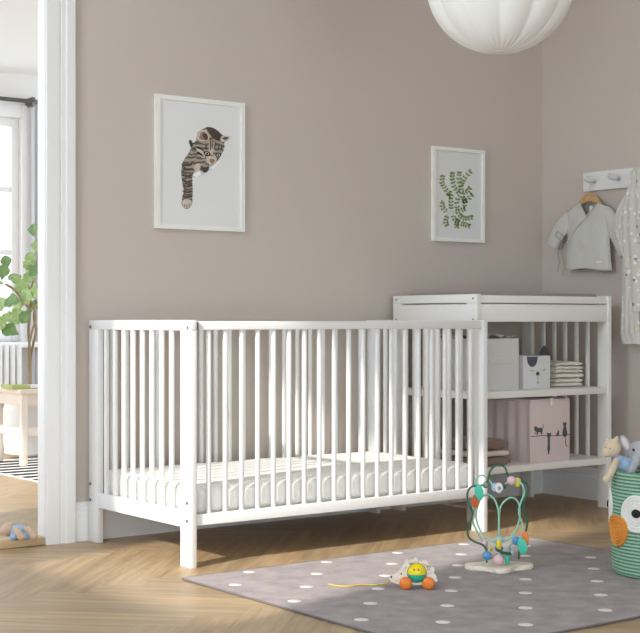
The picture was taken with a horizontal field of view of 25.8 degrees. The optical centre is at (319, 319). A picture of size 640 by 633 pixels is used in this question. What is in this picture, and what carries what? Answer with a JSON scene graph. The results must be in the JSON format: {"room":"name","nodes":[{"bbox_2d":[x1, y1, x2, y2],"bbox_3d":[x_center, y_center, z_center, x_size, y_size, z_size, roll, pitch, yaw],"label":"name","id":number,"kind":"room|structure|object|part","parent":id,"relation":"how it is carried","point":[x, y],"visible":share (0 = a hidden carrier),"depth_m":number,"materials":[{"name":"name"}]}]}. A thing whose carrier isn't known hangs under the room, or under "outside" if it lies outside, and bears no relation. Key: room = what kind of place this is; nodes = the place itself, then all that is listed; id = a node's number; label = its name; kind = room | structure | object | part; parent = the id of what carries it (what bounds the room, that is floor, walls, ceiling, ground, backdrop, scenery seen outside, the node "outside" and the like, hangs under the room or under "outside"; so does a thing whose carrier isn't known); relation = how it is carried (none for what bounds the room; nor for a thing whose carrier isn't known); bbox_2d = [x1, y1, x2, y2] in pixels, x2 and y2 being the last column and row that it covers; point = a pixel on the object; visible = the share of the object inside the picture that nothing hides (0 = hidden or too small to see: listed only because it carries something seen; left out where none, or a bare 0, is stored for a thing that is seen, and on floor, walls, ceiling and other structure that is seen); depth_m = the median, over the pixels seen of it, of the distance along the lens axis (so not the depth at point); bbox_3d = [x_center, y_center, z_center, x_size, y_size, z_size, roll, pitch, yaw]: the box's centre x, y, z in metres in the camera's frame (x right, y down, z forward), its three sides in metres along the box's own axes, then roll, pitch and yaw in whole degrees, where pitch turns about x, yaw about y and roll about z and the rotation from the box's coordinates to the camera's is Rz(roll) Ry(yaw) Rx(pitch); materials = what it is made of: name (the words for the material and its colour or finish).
{"room":"children's room","nodes":[
{"label":"children's room","id":0,"kind":"room"},
{"bbox_2d":[0,0,37,75],"bbox_3d":[-1.906,-1.740,7.226,6.828,0.080,4.632,0,0,-37],"label":"ceiling","id":1,"kind":"structure","parent":0,"point":[18,18],"depth_m":8.39,"materials":[{"name":"white paint"}]},
{"bbox_2d":[0,72,37,384],"bbox_3d":[-2.306,-0.450,9.628,4.600,2.500,0.200,0,0,-37],"label":"wall","id":2,"kind":"structure","parent":0,"point":[13,85],"depth_m":9.68,"materials":[{"name":"white paint"}]},
{"bbox_2d":[0,103,37,347],"bbox_3d":[-2.594,-0.648,9.289,1.585,1.674,0.200,0,0,-37],"label":"window","id":3,"kind":"structure","parent":2,"relation":"in","point":[16,111],"depth_m":9.67,"materials":[{"name":"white glass"}]},
{"bbox_3d":[-2.630,-0.623,9.337,1.305,1.544,0.080,0,0,-37],"label":"frame","id":4,"kind":"part","parent":3,"relation":"part of","materials":[{"name":"white wood"}]},
{"bbox_3d":[-2.571,0.170,9.257,1.585,0.040,0.120,0,0,-37],"label":"sill","id":5,"kind":"part","parent":3,"relation":"part of","materials":[{"name":"white wood"}]},
{"bbox_2d":[0,96,37,106],"bbox_3d":[-2.748,-1.501,9.101,1.930,0.060,0.115,0,0,-37],"label":"curtain rod","id":6,"kind":"object","parent":2,"relation":"attached to","point":[30,102],"visible":1,"depth_m":9.58,"materials":[{"name":"grey metal"}]},
{"bbox_3d":[-2.731,-1.501,9.062,1.910,0.027,0.028,0,0,-37],"label":"rod","id":7,"kind":"part","parent":6,"relation":"part of","materials":[{"name":"grey metal"}]},
{"bbox_2d":[29,104,37,383],"bbox_3d":[-1.903,-0.361,9.723,0.250,2.281,0.044,0,0,-37],"label":"curtain","id":8,"kind":"object","parent":6,"relation":"hanging from","point":[33,185],"visible":0.12,"depth_m":9.67,"materials":[{"name":"white fabric"}]},
{"bbox_2d":[3,404,37,456],"bbox_3d":[-1.699,0.624,8.120,0.284,0.328,0.284,0,0,-37],"label":"pot","id":9,"kind":"object","parent":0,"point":[10,412],"depth_m":8.00,"materials":[{"name":"white ceramic"}]},
{"bbox_2d":[41,0,541,536],"bbox_3d":[-1.104,-0.625,4.918,5.358,2.850,0.028,0,0,-37],"label":"wall","id":10,"kind":"structure","parent":0,"point":[347,102],"depth_m":5.64,"materials":[{"name":"beige paint"}]},
{"bbox_2d":[0,536,44,548],"bbox_3d":[-1.360,0.785,4.736,0.899,0.027,0.074,0,0,-37],"label":"trim","id":11,"kind":"structure","parent":10,"relation":"attached to","point":[5,543],"depth_m":4.92,"materials":[{"name":"brown wood"}]},
{"bbox_2d":[0,520,37,539],"bbox_3d":[-1.053,0.739,4.918,0.143,0.069,0.088,0,0,28],"label":"plush bear","id":12,"kind":"object","parent":11,"relation":"on","point":[21,532],"visible":1,"depth_m":4.91},
{"bbox_2d":[38,0,44,536],"bbox_3d":[-0.994,-0.315,4.996,0.003,2.171,0.058,0,0,-37],"label":"trim","id":13,"kind":"structure","parent":10,"relation":"attached to","point":[41,3],"depth_m":4.99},
{"bbox_2d":[44,0,75,544],"bbox_3d":[-0.931,-0.350,5.013,0.118,2.300,0.026,0,0,-37],"label":"trim","id":14,"kind":"structure","parent":10,"relation":"attached to","point":[60,15],"depth_m":5.01,"materials":[{"name":"white wood"}]},
{"bbox_2d":[154,93,244,231],"bbox_3d":[-0.458,-0.597,5.369,0.399,0.504,0.018,0,0,-37],"label":"framed picture","id":15,"kind":"object","parent":10,"relation":"attached to","point":[199,143],"visible":1,"depth_m":5.36,"materials":[{"name":"white paper"}]},
{"bbox_2d":[76,470,542,541],"bbox_3d":[0.074,0.730,5.768,2.396,0.141,0.015,0,0,-37],"label":"baseboard","id":16,"kind":"structure","parent":10,"relation":"attached to","point":[115,524],"depth_m":5.25,"materials":[{"name":"white wood"}]},
{"bbox_2d":[431,146,484,242],"bbox_3d":[0.609,-0.550,6.164,0.305,0.412,0.018,0,0,-37],"label":"framed picture","id":17,"kind":"object","parent":10,"relation":"attached to","point":[457,174],"visible":1,"depth_m":6.16,"materials":[{"name":"white paper"}]},
{"bbox_2d":[0,444,639,632],"bbox_3d":[0.215,0.851,4.399,6.800,0.102,11.200,0,0,-37],"label":"floor","id":18,"kind":"structure","parent":0,"point":[129,584],"depth_m":4.66,"materials":[{"name":"brown wood"}]},
{"bbox_2d":[0,343,21,406],"bbox_3d":[-2.269,0.478,9.381,0.547,0.644,0.120,0,0,-37],"label":"radiator","id":19,"kind":"object","parent":18,"relation":"on","point":[10,353],"visible":0.43,"depth_m":9.45,"materials":[{"name":"white metal"}]},
{"bbox_2d":[0,224,37,456],"bbox_3d":[-1.705,0.053,7.970,0.390,1.469,0.570,0,0,-15],"label":"fiddle leaf fig","id":20,"kind":"object","parent":18,"relation":"on","point":[10,412],"visible":0.73,"depth_m":7.92,"materials":[{"name":"green plant"}]},
{"bbox_2d":[0,457,37,481],"bbox_3d":[-1.133,0.794,7.634,1.304,0.011,1.240,0,0,-37],"label":"striped rug","id":21,"kind":"object","parent":18,"relation":"on","point":[8,467],"visible":0.11,"depth_m":7.38,"materials":[{"name":"white fabric"}]},
{"bbox_2d":[0,387,37,465],"bbox_3d":[-1.375,0.581,7.923,0.870,0.414,0.390,0,0,-37],"label":"bench","id":22,"kind":"object","parent":21,"relation":"on","point":[24,398],"visible":0.43,"depth_m":7.57,"materials":[{"name":"white wood"}]},
{"bbox_3d":[-1.791,0.593,7.813,0.034,0.390,0.034,0,0,-37],"label":"leg","id":23,"kind":"part","parent":22,"relation":"part of","materials":[{"name":"white wood"}]},
{"bbox_2d":[1,384,37,388],"bbox_3d":[-1.613,0.363,7.653,0.215,0.020,0.150,0,0,-37],"label":"book","id":24,"kind":"object","parent":22,"relation":"on","point":[8,386],"visible":0.88,"depth_m":7.58,"materials":[{"name":"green paper"}]},
{"bbox_3d":[-1.600,0.593,7.556,0.034,0.390,0.034,0,0,-37],"label":"leg","id":25,"kind":"part","parent":22,"relation":"part of","materials":[{"name":"white wood"}]},
{"bbox_2d":[89,320,486,568],"bbox_3d":[-0.102,0.400,5.177,1.310,0.800,0.707,0,0,-37],"label":"cot","id":26,"kind":"object","parent":18,"relation":"on","point":[186,517],"visible":0.86,"depth_m":4.98,"materials":[{"name":"white paint"}]},
{"bbox_3d":[-0.808,0.417,5.050,0.022,0.766,0.068,0,0,-37],"label":"leg","id":27,"kind":"part","parent":26,"relation":"part of","materials":[{"name":"white paint"}]},
{"bbox_3d":[-0.617,0.646,4.794,0.022,0.053,0.571,0,0,-37],"label":"rail","id":28,"kind":"part","parent":26,"relation":"part of","materials":[{"name":"white paint"}]},
{"bbox_3d":[-0.617,0.017,4.794,0.022,0.034,0.707,0,0,-37],"label":"rail","id":29,"kind":"part","parent":26,"relation":"part of","materials":[{"name":"white paint"}]},
{"bbox_3d":[-0.426,0.417,4.537,0.022,0.766,0.068,0,0,-37],"label":"leg","id":30,"kind":"part","parent":26,"relation":"part of","materials":[{"name":"white paint"}]},
{"bbox_2d":[109,451,467,513],"bbox_3d":[-0.102,0.588,5.177,1.250,0.102,0.636,0,0,-37],"label":"mattress","id":31,"kind":"object","parent":26,"relation":"on","point":[296,462],"visible":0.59,"depth_m":4.95,"materials":[{"name":"fabric"}]},
{"bbox_3d":[0.097,0.648,4.910,1.262,0.036,0.024,0,0,-37],"label":"rail","id":32,"kind":"part","parent":26,"relation":"part of","materials":[{"name":"white paint"}]},
{"bbox_3d":[0.097,0.018,4.910,1.262,0.028,0.024,0,0,-37],"label":"rail","id":33,"kind":"part","parent":26,"relation":"part of","materials":[{"name":"white paint"}]},
{"bbox_3d":[0.222,0.417,5.817,0.022,0.766,0.068,0,0,-37],"label":"leg","id":34,"kind":"part","parent":26,"relation":"part of","materials":[{"name":"white paint"}]},
{"bbox_3d":[0.413,0.017,5.561,0.022,0.034,0.707,0,0,-37],"label":"rail","id":35,"kind":"part","parent":26,"relation":"part of","materials":[{"name":"white paint"}]},
{"bbox_3d":[0.604,0.417,5.304,0.022,0.766,0.068,0,0,-37],"label":"leg","id":36,"kind":"part","parent":26,"relation":"part of","materials":[{"name":"white paint"}]},
{"bbox_2d":[182,535,639,632],"bbox_3d":[0.512,0.796,4.256,1.445,0.006,1.219,0,0,-37],"label":"rug","id":37,"kind":"object","parent":18,"relation":"on","point":[568,587],"visible":0.95,"depth_m":4.12,"materials":[{"name":"grey fabric"}]},
{"bbox_2d":[329,557,437,589],"bbox_3d":[0.186,0.748,4.160,0.327,0.093,0.074,0,0,12],"label":"toy","id":38,"kind":"object","parent":37,"relation":"on","point":[412,572],"visible":1,"depth_m":4.13,"materials":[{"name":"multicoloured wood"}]},
{"bbox_2d":[465,464,532,573],"bbox_3d":[0.571,0.626,4.470,0.189,0.335,0.162,0,0,-40],"label":"bead maze","id":39,"kind":"object","parent":37,"relation":"on","point":[498,564],"visible":1,"depth_m":4.45,"materials":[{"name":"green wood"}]},
{"bbox_3d":[0.597,0.764,4.465,0.015,0.026,0.015,0,0,0],"label":"post","id":40,"kind":"part","parent":39,"relation":"part of","materials":[{"name":"green wood"}]},
{"bbox_2d":[607,469,639,578],"bbox_3d":[1.075,0.631,4.391,0.339,0.325,0.330,0,0,5],"label":"rope basket","id":41,"kind":"object","parent":37,"relation":"on","point":[623,503],"visible":0.93,"depth_m":4.30,"materials":[{"name":"green fabric"}]},
{"bbox_2d":[602,436,631,482],"bbox_3d":[0.923,0.487,4.398,0.134,0.246,0.067,0,0,-40],"label":"doll","id":42,"kind":"object","parent":41,"relation":"in","point":[612,447],"visible":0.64,"depth_m":4.38,"materials":[{"name":"brown fabric"}]},
{"bbox_3d":[0.914,0.468,4.372,0.032,0.077,0.087,0,0,40],"label":"arm","id":43,"kind":"part","parent":42,"relation":"part of"},
{"bbox_2d":[620,435,639,472],"bbox_3d":[1.028,0.515,4.458,0.185,0.296,0.099,0,0,-23],"label":"elephant","id":44,"kind":"object","parent":41,"relation":"in","point":[632,450],"visible":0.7,"depth_m":4.43},
{"bbox_2d":[393,294,611,521],"bbox_3d":[0.775,0.349,5.935,0.783,0.902,0.515,0,0,-37],"label":"table","id":45,"kind":"object","parent":18,"relation":"on","point":[564,309],"visible":0.56,"depth_m":5.83,"materials":[{"name":"white paint"}]},
{"bbox_3d":[0.335,0.404,5.891,0.022,0.792,0.060,0,0,-37],"label":"leg","id":46,"kind":"part","parent":45,"relation":"part of","materials":[{"name":"white paint"}]},
{"bbox_3d":[0.471,0.299,5.709,0.022,0.028,0.395,0,0,-37],"label":"rail","id":47,"kind":"part","parent":45,"relation":"part of","materials":[{"name":"white paint"}]},
{"bbox_3d":[0.471,-0.047,5.709,0.022,0.110,0.515,0,0,-37],"label":"panel","id":48,"kind":"part","parent":45,"relation":"part of","materials":[{"name":"white paint"}]},
{"bbox_3d":[0.607,0.404,5.526,0.022,0.792,0.060,0,0,-37],"label":"leg","id":49,"kind":"part","parent":45,"relation":"part of","materials":[{"name":"white paint"}]},
{"bbox_2d":[440,455,510,465],"bbox_3d":[0.625,0.567,5.683,0.181,0.035,0.243,0,0,-37],"label":"folded blanket","id":50,"kind":"object","parent":45,"relation":"on","point":[493,460],"visible":0.3,"depth_m":5.61,"materials":[{"name":"beige fabric"}]},
{"bbox_2d":[440,448,508,456],"bbox_3d":[0.623,0.535,5.681,0.179,0.027,0.236,0,0,-37],"label":"folded blanket","id":51,"kind":"object","parent":50,"relation":"on","point":[492,452],"visible":0.34,"depth_m":5.61,"materials":[{"name":"beige fabric"}]},
{"bbox_2d":[440,436,507,449],"bbox_3d":[0.622,0.499,5.680,0.177,0.042,0.227,0,0,-37],"label":"folded blanket","id":52,"kind":"object","parent":51,"relation":"on","point":[492,443],"visible":0.48,"depth_m":5.62,"materials":[{"name":"fabric"}]},
{"bbox_2d":[440,338,518,390],"bbox_3d":[0.628,0.179,5.763,0.221,0.210,0.324,0,0,-37],"label":"storage box","id":53,"kind":"object","parent":45,"relation":"on","point":[502,353],"visible":0.43,"depth_m":5.65,"materials":[{"name":"white cardboard"}]},
{"bbox_2d":[440,333,515,338],"bbox_3d":[0.627,0.166,5.765,0.203,0.224,0.302,0,0,-37],"label":"folded cloth","id":54,"kind":"object","parent":53,"relation":"in","point":[494,336],"visible":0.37,"depth_m":5.69,"materials":[{"name":"beige fabric"}]},
{"bbox_2d":[408,292,596,303],"bbox_3d":[0.775,-0.088,5.935,0.690,0.044,0.450,0,0,-37],"label":"mat","id":55,"kind":"object","parent":45,"relation":"on","point":[481,293],"visible":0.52,"depth_m":5.73,"materials":[{"name":"plastic"}]},
{"bbox_2d":[408,386,606,398],"bbox_3d":[0.779,0.299,5.929,0.736,0.028,0.489,0,0,-37],"label":"shelf","id":56,"kind":"object","parent":45,"relation":"attached to","point":[563,391],"depth_m":5.76,"materials":[{"name":"white paint"}]},
{"bbox_2d":[421,454,606,474],"bbox_3d":[0.779,0.599,5.929,0.736,0.028,0.489,0,0,-37],"label":"shelf","id":57,"kind":"object","parent":45,"relation":"attached to","point":[576,460],"depth_m":5.77,"materials":[{"name":"white paint"}]},
{"bbox_3d":[0.943,0.404,6.344,0.022,0.792,0.060,0,0,-37],"label":"leg","id":58,"kind":"part","parent":45,"relation":"part of","materials":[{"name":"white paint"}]},
{"bbox_2d":[487,397,570,462],"bbox_3d":[0.841,0.454,5.930,0.243,0.262,0.372,0,0,-37],"label":"storage box","id":59,"kind":"object","parent":45,"relation":"on","point":[535,429],"visible":0.8,"depth_m":5.79,"materials":[{"name":"pink cardboard"}]},
{"bbox_3d":[0.843,0.331,5.935,0.232,0.008,0.366,0,0,-37],"label":"lid","id":60,"kind":"part","parent":59,"relation":"part of","materials":[{"name":"pink cardboard"}]},
{"bbox_2d":[519,346,549,388],"bbox_3d":[0.911,0.198,5.886,0.296,0.174,0.145,0,0,-37],"label":"storage box","id":61,"kind":"object","parent":45,"relation":"on","point":[534,370],"visible":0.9,"depth_m":5.78,"materials":[{"name":"grey fabric"}]},
{"bbox_3d":[0.919,-0.083,5.741,0.736,0.030,0.020,0,0,-37],"label":"rail","id":62,"kind":"part","parent":45,"relation":"part of","materials":[{"name":"white paint"}]},
{"bbox_2d":[550,378,582,386],"bbox_3d":[1.012,0.265,6.043,0.172,0.038,0.181,0,0,-37],"label":"folded cloth","id":63,"kind":"object","parent":45,"relation":"on","point":[554,382],"visible":0.62,"depth_m":5.96,"materials":[{"name":"beige fabric"}]},
{"bbox_2d":[550,373,583,377],"bbox_3d":[1.016,0.237,6.046,0.177,0.024,0.178,0,0,-37],"label":"folded cloth","id":64,"kind":"object","parent":63,"relation":"on","point":[552,375],"visible":0.62,"depth_m":5.97,"materials":[{"name":"beige fabric"}]},
{"bbox_2d":[550,366,582,372],"bbox_3d":[1.012,0.211,6.043,0.170,0.033,0.179,0,0,-37],"label":"folded cloth","id":65,"kind":"object","parent":64,"relation":"on","point":[553,369],"visible":0.63,"depth_m":5.97,"materials":[{"name":"beige fabric"}]},
{"bbox_2d":[550,360,582,365],"bbox_3d":[1.012,0.186,6.041,0.180,0.023,0.180,0,0,-37],"label":"folded cloth","id":66,"kind":"object","parent":65,"relation":"on","point":[552,362],"visible":0.67,"depth_m":5.98,"materials":[{"name":"beige fabric"}]},
{"bbox_3d":[1.079,-0.047,6.161,0.022,0.110,0.515,0,0,-37],"label":"panel","id":67,"kind":"part","parent":45,"relation":"part of","materials":[{"name":"white paint"}]},
{"bbox_3d":[1.215,0.404,5.979,0.022,0.792,0.060,0,0,-37],"label":"leg","id":68,"kind":"part","parent":45,"relation":"part of","materials":[{"name":"white paint"}]},
{"bbox_2d":[542,0,639,467],"bbox_3d":[3.069,-0.625,3.775,0.028,2.850,6.790,0,0,-37],"label":"wall","id":69,"kind":"structure","parent":0,"point":[591,60],"depth_m":6.24,"materials":[{"name":"beige paint"}]},
{"bbox_2d":[542,466,611,500],"bbox_3d":[2.250,0.730,4.839,0.015,0.141,4.075,0,0,-37],"label":"baseboard","id":70,"kind":"structure","parent":69,"relation":"attached to","point":[576,482],"depth_m":6.32,"materials":[{"name":"white wood"}]},
{"bbox_2d":[583,167,633,191],"bbox_3d":[1.344,-0.615,6.013,0.064,0.085,0.601,0,0,-37],"label":"peg rail","id":71,"kind":"object","parent":69,"relation":"attached to","point":[617,178],"visible":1,"depth_m":6.15,"materials":[{"name":"white wood"}]},
{"bbox_3d":[1.188,-0.623,6.186,0.020,0.033,0.056,0,0,-37],"label":"peg knob","id":72,"kind":"part","parent":71,"relation":"part of","materials":[{"name":"white wood"}]},
{"bbox_2d":[578,187,602,205],"bbox_3d":[1.194,-0.558,6.201,0.013,0.153,0.156,0,0,-37],"label":"hanger","id":73,"kind":"object","parent":71,"relation":"hanging from","point":[589,197],"visible":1,"depth_m":6.19,"materials":[{"name":"brown wood"}]},
{"bbox_2d":[548,203,621,275],"bbox_3d":[1.182,-0.360,6.205,0.055,0.323,0.476,0,0,-37],"label":"shirt","id":74,"kind":"object","parent":73,"relation":"hanging from","point":[589,230],"visible":0.99,"depth_m":6.18,"materials":[{"name":"white fabric"}]},
{"bbox_3d":[1.271,-0.623,6.075,0.020,0.033,0.056,0,0,-37],"label":"peg knob","id":75,"kind":"part","parent":71,"relation":"part of","materials":[{"name":"white wood"}]},
{"bbox_2d":[613,166,639,343],"bbox_3d":[1.348,-0.275,5.934,0.057,0.755,0.272,0,0,-37],"label":"sleepsuit","id":76,"kind":"object","parent":71,"relation":"hanging from","point":[626,220],"visible":1,"depth_m":5.94,"materials":[{"name":"fabric"}]},
{"bbox_3d":[1.323,-0.013,5.970,0.043,0.145,0.105,0,0,-37],"label":"trouser leg","id":77,"kind":"part","parent":76,"relation":"part of","materials":[{"name":"fabric"}]},
{"bbox_3d":[0.931,-2.090,2.183,5.358,0.080,6.846,0,0,-37],"label":"ceiling","id":78,"kind":"structure","parent":0,"visible":0},
{"bbox_2d":[428,0,571,54],"bbox_3d":[0.600,-1.470,4.667,0.507,1.159,0.507,0,0,-37],"label":"pendant lamp","id":79,"kind":"object","parent":78,"relation":"hanging from","point":[494,27],"visible":1,"depth_m":4.54,"materials":[{"name":"paper"}]}
]}

